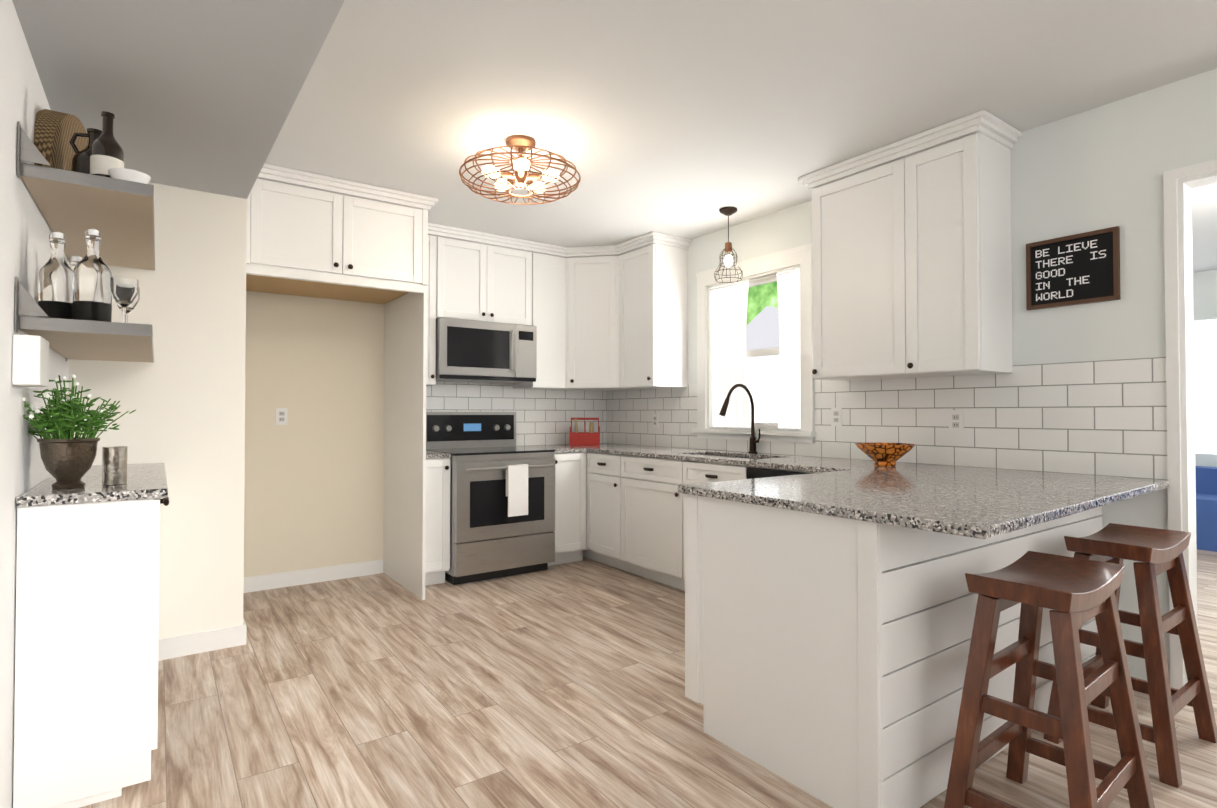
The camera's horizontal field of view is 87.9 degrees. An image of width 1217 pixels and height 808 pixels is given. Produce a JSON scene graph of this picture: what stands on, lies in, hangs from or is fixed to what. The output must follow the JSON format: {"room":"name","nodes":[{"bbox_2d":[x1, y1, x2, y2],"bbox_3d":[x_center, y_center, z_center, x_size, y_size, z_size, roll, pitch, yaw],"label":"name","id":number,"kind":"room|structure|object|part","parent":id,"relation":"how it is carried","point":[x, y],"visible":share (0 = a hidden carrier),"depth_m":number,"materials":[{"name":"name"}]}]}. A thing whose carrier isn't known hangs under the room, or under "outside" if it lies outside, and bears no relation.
{"room":"kitchen","nodes":[
{"label":"kitchen","id":0,"kind":"room"},
{"bbox_2d":[0,0,69,807],"bbox_3d":[-1.104,-0.082,0.875,0.120,2.570,7.220,1,-1,-36],"label":"wall","id":1,"kind":"structure","parent":0,"point":[25,248],"depth_m":1.77,"materials":[{"name":"white paint"}]},
{"bbox_2d":[12,334,48,386],"bbox_3d":[-1.681,-0.123,1.840,0.059,0.140,0.180,1,-1,-36],"label":"switch box","id":2,"kind":"object","parent":1,"relation":"attached to","point":[30,360],"visible":1,"depth_m":1.77,"materials":[{"name":"white plastic"}]},
{"bbox_2d":[15,277,153,362],"bbox_3d":[-1.916,-0.272,2.391,0.313,0.155,1.295,1,-1,-36],"label":"shelf","id":3,"kind":"object","parent":1,"relation":"attached to","point":[67,339],"visible":1,"depth_m":1.97,"materials":[{"name":"grey wood"}]},
{"bbox_2d":[38,231,72,318],"bbox_3d":[-1.723,-0.394,1.974,0.090,0.296,0.090,1,-1,-36],"label":"bottle","id":4,"kind":"object","parent":3,"relation":"on","point":[55,286],"visible":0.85,"depth_m":1.95,"materials":[{"name":"clear glass"}]},
{"bbox_2d":[69,255,82,269],"bbox_3d":[-1.815,-0.377,2.154,0.080,0.266,0.080,1,-1,-36],"label":"bottle","id":5,"kind":"object","parent":3,"relation":"on","point":[75,261],"visible":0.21,"depth_m":2.14,"materials":[{"name":"white"}]},
{"bbox_2d":[72,228,111,321],"bbox_3d":[-1.615,-0.399,1.977,0.096,0.306,0.096,1,-1,-36],"label":"bottle","id":6,"kind":"object","parent":3,"relation":"on","point":[92,293],"visible":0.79,"depth_m":1.95,"materials":[{"name":"clear glass"}]},
{"bbox_2d":[110,276,138,322],"bbox_3d":[-1.533,-0.321,1.998,0.072,0.150,0.071,1,-1,-36],"label":"goblet","id":7,"kind":"object","parent":3,"relation":"on","point":[124,291],"visible":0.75,"depth_m":1.98,"materials":[{"name":"clear glass"}]},
{"bbox_2d":[113,288,139,322],"bbox_3d":[-1.620,-0.319,2.120,0.072,0.150,0.071,1,-1,-36],"label":"goblet","id":8,"kind":"object","parent":3,"relation":"on","point":[130,307],"visible":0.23,"depth_m":2.12,"materials":[{"name":"clear glass"}]},
{"bbox_2d":[17,121,154,270],"bbox_3d":[-1.916,-0.774,2.398,0.313,0.281,1.295,1,-1,-36],"label":"shelf","id":9,"kind":"object","parent":1,"relation":"attached to","point":[73,207],"depth_m":2.09,"materials":[{"name":"grey wood"}]},
{"bbox_2d":[34,109,87,170],"bbox_3d":[-1.888,-0.841,2.170,0.108,0.313,0.308,0,-1,-22],"label":"tray","id":10,"kind":"object","parent":9,"relation":"on","point":[54,131],"visible":0.44,"depth_m":2.08,"materials":[{"name":"brown wicker"}]},
{"bbox_3d":[-1.730,-0.802,2.123,0.126,0.235,0.120,1,-1,-36],"label":"growler on the shelf","id":11,"kind":"part","parent":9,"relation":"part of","materials":[{"name":"black ceramic"}]},
{"bbox_2d":[90,111,123,177],"bbox_3d":[-1.614,-0.811,2.034,0.086,0.250,0.086,1,-1,-36],"label":"bottle","id":12,"kind":"object","parent":9,"relation":"on","point":[107,152],"visible":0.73,"depth_m":2.00,"materials":[{"name":"brown glass"}]},
{"bbox_2d":[108,168,150,183],"bbox_3d":[-1.524,-0.709,2.010,0.110,0.045,0.110,1,-1,-36],"label":"bowl","id":13,"kind":"object","parent":9,"relation":"on","point":[128,175],"visible":0.46,"depth_m":1.97,"materials":[{"name":"white ceramic"}]},
{"bbox_2d":[158,559,382,660],"bbox_3d":[-0.324,1.160,1.340,1.713,0.100,7.100,1,-1,-36],"label":"baseboard","id":14,"kind":"structure","parent":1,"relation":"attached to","point":[196,643],"depth_m":4.21,"materials":[{"name":"white wood"}]},
{"bbox_2d":[68,182,246,638],"bbox_3d":[-2.485,0.089,3.512,0.700,2.309,1.080,1,-1,-36],"label":"wall bump-out","id":15,"kind":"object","parent":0,"point":[183,395],"visible":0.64,"depth_m":3.14,"materials":[{"name":"white paint"}]},
{"bbox_2d":[12,0,344,198],"bbox_3d":[-0.694,-1.233,1.112,0.804,0.259,7.100,1,-1,-36],"label":"ceiling","id":16,"kind":"structure","parent":0,"point":[199,95],"depth_m":2.07,"materials":[{"name":"grey paint"}]},
{"bbox_2d":[244,291,384,576],"bbox_3d":[-1.537,-0.020,4.927,3.885,2.570,0.120,1,-1,-36],"label":"wall","id":17,"kind":"structure","parent":0,"point":[314,484],"depth_m":4.46,"materials":[{"name":"beige paint"}]},
{"bbox_2d":[276,408,287,424],"bbox_3d":[-2.247,0.086,4.340,0.072,0.114,0.008,1,-1,-36],"label":"outlet","id":18,"kind":"object","parent":17,"relation":"attached to","point":[281,416],"visible":1,"depth_m":4.34,"materials":[{"name":"white plastic"}]},
{"bbox_2d":[426,227,445,385],"bbox_3d":[-1.440,-0.700,4.717,0.313,1.124,0.348,1,-1,-36],"label":"upper cabinet","id":19,"kind":"object","parent":17,"relation":"attached to","point":[436,287],"depth_m":4.62,"materials":[{"name":"white wood"}]},
{"bbox_2d":[446,231,497,321],"bbox_3d":[-1.177,-0.945,4.909,0.454,0.629,0.348,1,-1,-36],"label":"upper cabinet","id":20,"kind":"object","parent":17,"relation":"attached to","point":[471,260],"depth_m":4.80,"materials":[{"name":"white wood"}]},
{"bbox_2d":[436,317,536,383],"bbox_3d":[-1.002,-0.401,4.949,0.791,0.443,0.471,1,-1,-36],"label":"microwave","id":21,"kind":"object","parent":20,"relation":"attached to","point":[479,351],"visible":1,"depth_m":4.78,"materials":[{"name":"silver metal"}]},
{"bbox_2d":[498,239,525,324],"bbox_3d":[-0.899,-0.942,5.107,0.454,0.629,0.348,1,-1,-36],"label":"upper cabinet","id":22,"kind":"object","parent":17,"relation":"attached to","point":[511,256],"depth_m":5.00,"materials":[{"name":"white wood"}]},
{"bbox_2d":[426,381,605,445],"bbox_3d":[-0.846,0.099,5.341,2.020,0.576,0.008,1,-1,-36],"label":"wall tile","id":23,"kind":"structure","parent":17,"relation":"attached to","point":[543,417],"depth_m":5.46,"materials":[{"name":"white tile"}]},
{"bbox_2d":[513,243,565,389],"bbox_3d":[-0.569,-0.691,5.305,0.441,1.124,0.403,1,-1,-36],"label":"upper cabinet","id":24,"kind":"object","parent":17,"relation":"attached to","point":[545,266],"depth_m":5.18,"materials":[{"name":"white wood"}]},
{"bbox_2d":[80,549,1216,807],"bbox_3d":[1.974,1.257,2.438,12.000,0.060,8.220,1,-1,-36],"label":"floor","id":25,"kind":"structure","parent":0,"point":[558,685],"depth_m":2.50,"materials":[{"name":"brown wood"}]},
{"bbox_2d":[13,498,164,807],"bbox_3d":[-1.837,0.764,2.287,0.337,0.920,0.916,1,-1,-36],"label":"base cabinet","id":26,"kind":"object","parent":25,"relation":"on","point":[86,663],"depth_m":1.91,"materials":[{"name":"white wood"}]},
{"bbox_2d":[16,463,167,506],"bbox_3d":[-1.928,0.291,2.439,0.357,0.030,1.302,1,-1,-36],"label":"countertop","id":27,"kind":"structure","parent":26,"relation":"on","point":[146,480],"depth_m":1.99,"materials":[{"name":"grey stone"}]},
{"bbox_2d":[22,374,135,488],"bbox_3d":[-1.745,0.086,2.060,0.332,0.366,0.327,1,-1,-36],"label":"potted plant","id":28,"kind":"object","parent":27,"relation":"on","point":[67,457],"visible":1,"depth_m":2.00,"materials":[{"name":"brown"}]},
{"bbox_2d":[102,446,127,484],"bbox_3d":[-1.665,0.207,2.129,0.068,0.125,0.068,1,-1,-36],"label":"cup","id":29,"kind":"object","parent":27,"relation":"on","point":[114,464],"visible":1,"depth_m":2.10,"materials":[{"name":"silver metal"}]},
{"bbox_2d":[246,163,437,599],"bbox_3d":[-1.801,-0.032,4.093,1.083,2.568,0.928,1,-1,-36],"label":"surround","id":30,"kind":"object","parent":25,"relation":"on","point":[316,235],"visible":0.83,"depth_m":3.97,"materials":[{"name":"white"}]},
{"bbox_2d":[425,458,449,585],"bbox_3d":[-1.373,0.818,4.546,0.251,0.883,0.668,1,-1,-36],"label":"base cabinet","id":31,"kind":"object","parent":25,"relation":"on","point":[437,551],"visible":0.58,"depth_m":4.33,"materials":[{"name":"white wood"}]},
{"bbox_2d":[426,450,450,458],"bbox_3d":[-1.377,0.360,4.558,0.250,0.030,0.639,1,-1,-36],"label":"countertop","id":32,"kind":"structure","parent":31,"relation":"on","point":[429,454],"depth_m":4.34,"materials":[{"name":"grey stone"}]},
{"bbox_2d":[426,412,554,584],"bbox_3d":[-0.907,0.661,4.799,0.795,1.205,0.780,1,-1,-36],"label":"range","id":33,"kind":"object","parent":25,"relation":"on","point":[502,504],"visible":0.9,"depth_m":4.54,"materials":[{"name":"silver metal"}]},
{"bbox_2d":[548,452,587,565],"bbox_3d":[-0.475,0.828,5.186,0.356,0.883,0.668,1,-1,-36],"label":"base cabinet","id":34,"kind":"object","parent":25,"relation":"on","point":[570,505],"visible":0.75,"depth_m":4.96,"materials":[{"name":"white wood"}]},
{"bbox_2d":[583,452,816,590],"bbox_3d":[0.585,0.817,4.488,0.682,0.883,3.036,1,-1,-36],"label":"base cabinet","id":35,"kind":"object","parent":25,"relation":"on","point":[635,514],"visible":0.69,"depth_m":4.46,"materials":[{"name":"white wood"}]},
{"bbox_2d":[519,444,585,452],"bbox_3d":[-0.488,0.370,5.190,0.329,0.030,0.642,1,-1,-36],"label":"countertop","id":36,"kind":"structure","parent":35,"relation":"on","point":[565,448],"depth_m":5.02,"materials":[{"name":"grey stone"}]},
{"bbox_2d":[578,443,1169,491],"bbox_3d":[0.902,0.353,4.075,0.638,0.030,4.074,1,-1,-36],"label":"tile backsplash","id":37,"kind":"structure","parent":35,"relation":"on","point":[774,461],"depth_m":3.56,"materials":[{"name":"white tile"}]},
{"bbox_2d":[569,418,599,445],"bbox_3d":[-0.205,0.239,5.506,0.260,0.240,0.180,0,-1,-1],"label":"caddy","id":38,"kind":"object","parent":37,"relation":"on","point":[591,437],"visible":1,"depth_m":5.42,"materials":[{"name":"red paint"}]},
{"bbox_2d":[719,384,759,453],"bbox_3d":[0.901,0.100,4.271,0.350,0.480,0.123,1,-1,-36],"label":"faucet","id":39,"kind":"object","parent":37,"relation":"on","point":[752,445],"visible":1,"depth_m":4.35,"materials":[{"name":"brown metal"}]},
{"bbox_2d":[854,442,915,465],"bbox_3d":[1.462,0.268,3.341,0.300,0.115,0.300,1,-1,-36],"label":"decorative bowl","id":40,"kind":"object","parent":37,"relation":"on","point":[885,454],"visible":1,"depth_m":3.27,"materials":[{"name":"glass"}]},
{"bbox_2d":[678,467,1149,538],"bbox_3d":[1.056,0.326,2.319,1.152,0.030,1.119,1,-1,-36],"label":"countertop","id":41,"kind":"structure","parent":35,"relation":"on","point":[979,503],"depth_m":2.12,"materials":[{"name":"grey stone"}]},
{"bbox_2d":[685,494,1048,807],"bbox_3d":[0.983,0.785,2.435,1.107,0.884,0.804,1,-1,-36],"label":"base cabinet","id":42,"kind":"object","parent":25,"relation":"on","point":[826,658],"depth_m":2.00,"materials":[{"name":"white wood"}]},
{"bbox_2d":[944,551,1154,807],"bbox_3d":[1.248,0.847,1.791,0.533,0.756,0.398,1,-1,-36],"label":"stool","id":43,"kind":"object","parent":25,"relation":"on","point":[1073,593],"visible":1,"depth_m":1.75,"materials":[{"name":"brown wood"}]},
{"bbox_2d":[1045,506,1102,699],"bbox_3d":[1.674,0.793,2.937,0.712,0.884,0.790,1,-1,-36],"label":"base cabinet","id":44,"kind":"object","parent":25,"relation":"on","point":[1088,522],"depth_m":2.62,"materials":[{"name":"white wood"}]},
{"bbox_2d":[1043,523,1216,787],"bbox_3d":[1.909,0.855,2.312,0.517,0.756,0.377,1,-1,-36],"label":"stool","id":45,"kind":"object","parent":25,"relation":"on","point":[1155,552],"visible":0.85,"depth_m":2.23,"materials":[{"name":"brown wood"}]},
{"bbox_2d":[1195,466,1216,551],"bbox_3d":[6.073,0.926,4.959,0.796,0.680,3.650,1,-1,-36],"label":"sofa","id":46,"kind":"object","parent":25,"relation":"on","point":[1206,508],"depth_m":5.53,"materials":[{"name":"blue fabric"}]},
{"bbox_2d":[265,0,1216,272],"bbox_3d":[2.422,-1.379,3.413,8.785,0.100,7.220,1,-1,-36],"label":"ceiling","id":47,"kind":"structure","parent":0,"point":[687,119],"depth_m":2.69,"materials":[{"name":"white paint"}]},
{"bbox_2d":[459,135,580,204],"bbox_3d":[-0.444,-1.199,3.195,0.609,0.261,0.609,1,-1,-36],"label":"ceiling light","id":48,"kind":"object","parent":47,"relation":"attached to","point":[519,177],"visible":1,"depth_m":3.15,"materials":[{"name":"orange metal"}]},
{"bbox_2d":[714,207,742,282],"bbox_3d":[0.809,-1.073,4.260,0.196,0.480,0.188,1,-1,-36],"label":"pendant light","id":49,"kind":"object","parent":47,"relation":"hanging from","point":[728,258],"visible":1,"depth_m":4.24,"materials":[{"name":"brown metal"}]},
{"bbox_2d":[687,68,1216,681],"bbox_3d":[2.092,-0.048,3.083,0.120,2.570,7.100,1,-1,-36],"label":"wall","id":50,"kind":"structure","parent":0,"point":[1097,168],"depth_m":2.81,"materials":[{"name":"white paint"}]},
{"bbox_2d":[566,246,617,390],"bbox_3d":[-0.084,-0.689,5.457,0.671,1.124,0.719,1,-1,-36],"label":"upper cabinet","id":51,"kind":"object","parent":50,"relation":"attached to","point":[609,318],"depth_m":5.24,"materials":[{"name":"white wood"}]},
{"bbox_2d":[618,235,689,390],"bbox_3d":[0.315,-0.694,5.130,0.403,1.124,0.520,1,-1,-36],"label":"upper cabinet","id":52,"kind":"object","parent":50,"relation":"attached to","point":[652,273],"depth_m":4.96,"materials":[{"name":"white wood"}]},
{"bbox_2d":[692,243,815,442],"bbox_3d":[1.031,-0.384,4.506,0.160,1.285,1.100,1,-1,-36],"label":"window","id":53,"kind":"structure","parent":50,"relation":"in","point":[800,257],"depth_m":4.47,"materials":[{"name":"white wood"}]},
{"bbox_2d":[710,269,799,290],"bbox_3d":[1.030,-0.881,4.513,0.012,0.012,0.848,1,-1,-36],"label":"curtain rod","id":54,"kind":"object","parent":53,"relation":"attached to","point":[756,279],"visible":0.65,"depth_m":4.47,"materials":[{"name":"white metal"}]},
{"bbox_2d":[711,280,750,427],"bbox_3d":[0.900,-0.364,4.693,0.034,1.070,0.388,1,-1,-36],"label":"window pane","id":55,"kind":"object","parent":54,"relation":"hanging from","point":[728,324],"visible":0.92,"depth_m":4.70,"materials":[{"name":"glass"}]},
{"bbox_2d":[777,268,800,428],"bbox_3d":[1.217,-0.370,4.249,0.033,1.070,0.212,1,-1,-36],"label":"panel","id":56,"kind":"object","parent":54,"relation":"hanging from","point":[788,289],"visible":0.85,"depth_m":4.25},
{"bbox_3d":[1.070,-0.356,4.533,0.035,1.080,0.850,1,-1,-36],"label":"window sash","id":57,"kind":"part","parent":53,"relation":"part of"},
{"bbox_2d":[606,357,1167,479],"bbox_3d":[1.157,0.100,4.281,0.008,0.542,4.045,1,-1,-36],"label":"wall tile","id":58,"kind":"structure","parent":50,"relation":"attached to","point":[1105,418],"depth_m":3.20,"materials":[{"name":"white tile"}]},
{"bbox_2d":[652,414,657,427],"bbox_3d":[0.395,0.141,5.333,0.008,0.114,0.072,1,-1,-36],"label":"outlet","id":59,"kind":"object","parent":58,"relation":"attached to","point":[654,420],"visible":1,"depth_m":5.33,"materials":[{"name":"white plastic"}]},
{"bbox_2d":[831,408,841,425],"bbox_3d":[1.411,0.079,3.910,0.008,0.114,0.072,1,-1,-36],"label":"outlet","id":60,"kind":"object","parent":58,"relation":"attached to","point":[836,416],"visible":1,"depth_m":3.91,"materials":[{"name":"white plastic"}]},
{"bbox_2d":[949,410,963,431],"bbox_3d":[1.830,0.090,3.324,0.008,0.114,0.072,1,-1,-36],"label":"outlet","id":61,"kind":"object","parent":58,"relation":"attached to","point":[956,420],"visible":1,"depth_m":3.32,"materials":[{"name":"white plastic"}]},
{"bbox_2d":[798,110,1021,380],"bbox_3d":[1.566,-0.738,3.382,0.398,1.178,1.020,1,-1,-36],"label":"upper cabinet","id":62,"kind":"object","parent":50,"relation":"attached to","point":[911,257],"visible":1,"depth_m":3.16,"materials":[{"name":"white wood"}]},
{"bbox_2d":[1026,226,1120,309],"bbox_3d":[2.132,-0.616,2.912,0.022,0.320,0.360,1,-1,-36],"label":"sign","id":63,"kind":"object","parent":50,"relation":"attached to","point":[1078,269],"visible":1,"depth_m":2.90,"materials":[{"name":"black fabric"}]},
{"bbox_2d":[1163,159,1216,688],"bbox_3d":[2.652,0.124,2.279,0.140,2.200,0.945,1,-1,-36],"label":"door frame","id":64,"kind":"structure","parent":50,"relation":"attached to","point":[1180,183],"depth_m":2.61,"materials":[{"name":"white wood"}]},
{"bbox_2d":[1193,269,1216,466],"bbox_3d":[6.421,-0.015,5.264,0.100,2.570,3.780,1,-1,-36],"label":"wall","id":65,"kind":"structure","parent":0,"point":[1204,295],"depth_m":6.10,"materials":[{"name":"white paint"}]},
{"label":"outside","id":66,"kind":"structure","parent":0,"visible":0},
{"bbox_2d":[1193,320,1216,453],"bbox_3d":[6.517,0.021,5.301,0.001,2.500,3.730,1,-1,-36],"label":"window","id":67,"kind":"structure","parent":66,"point":[1205,367],"depth_m":6.21,"materials":[{"name":"glass"}]}
]}

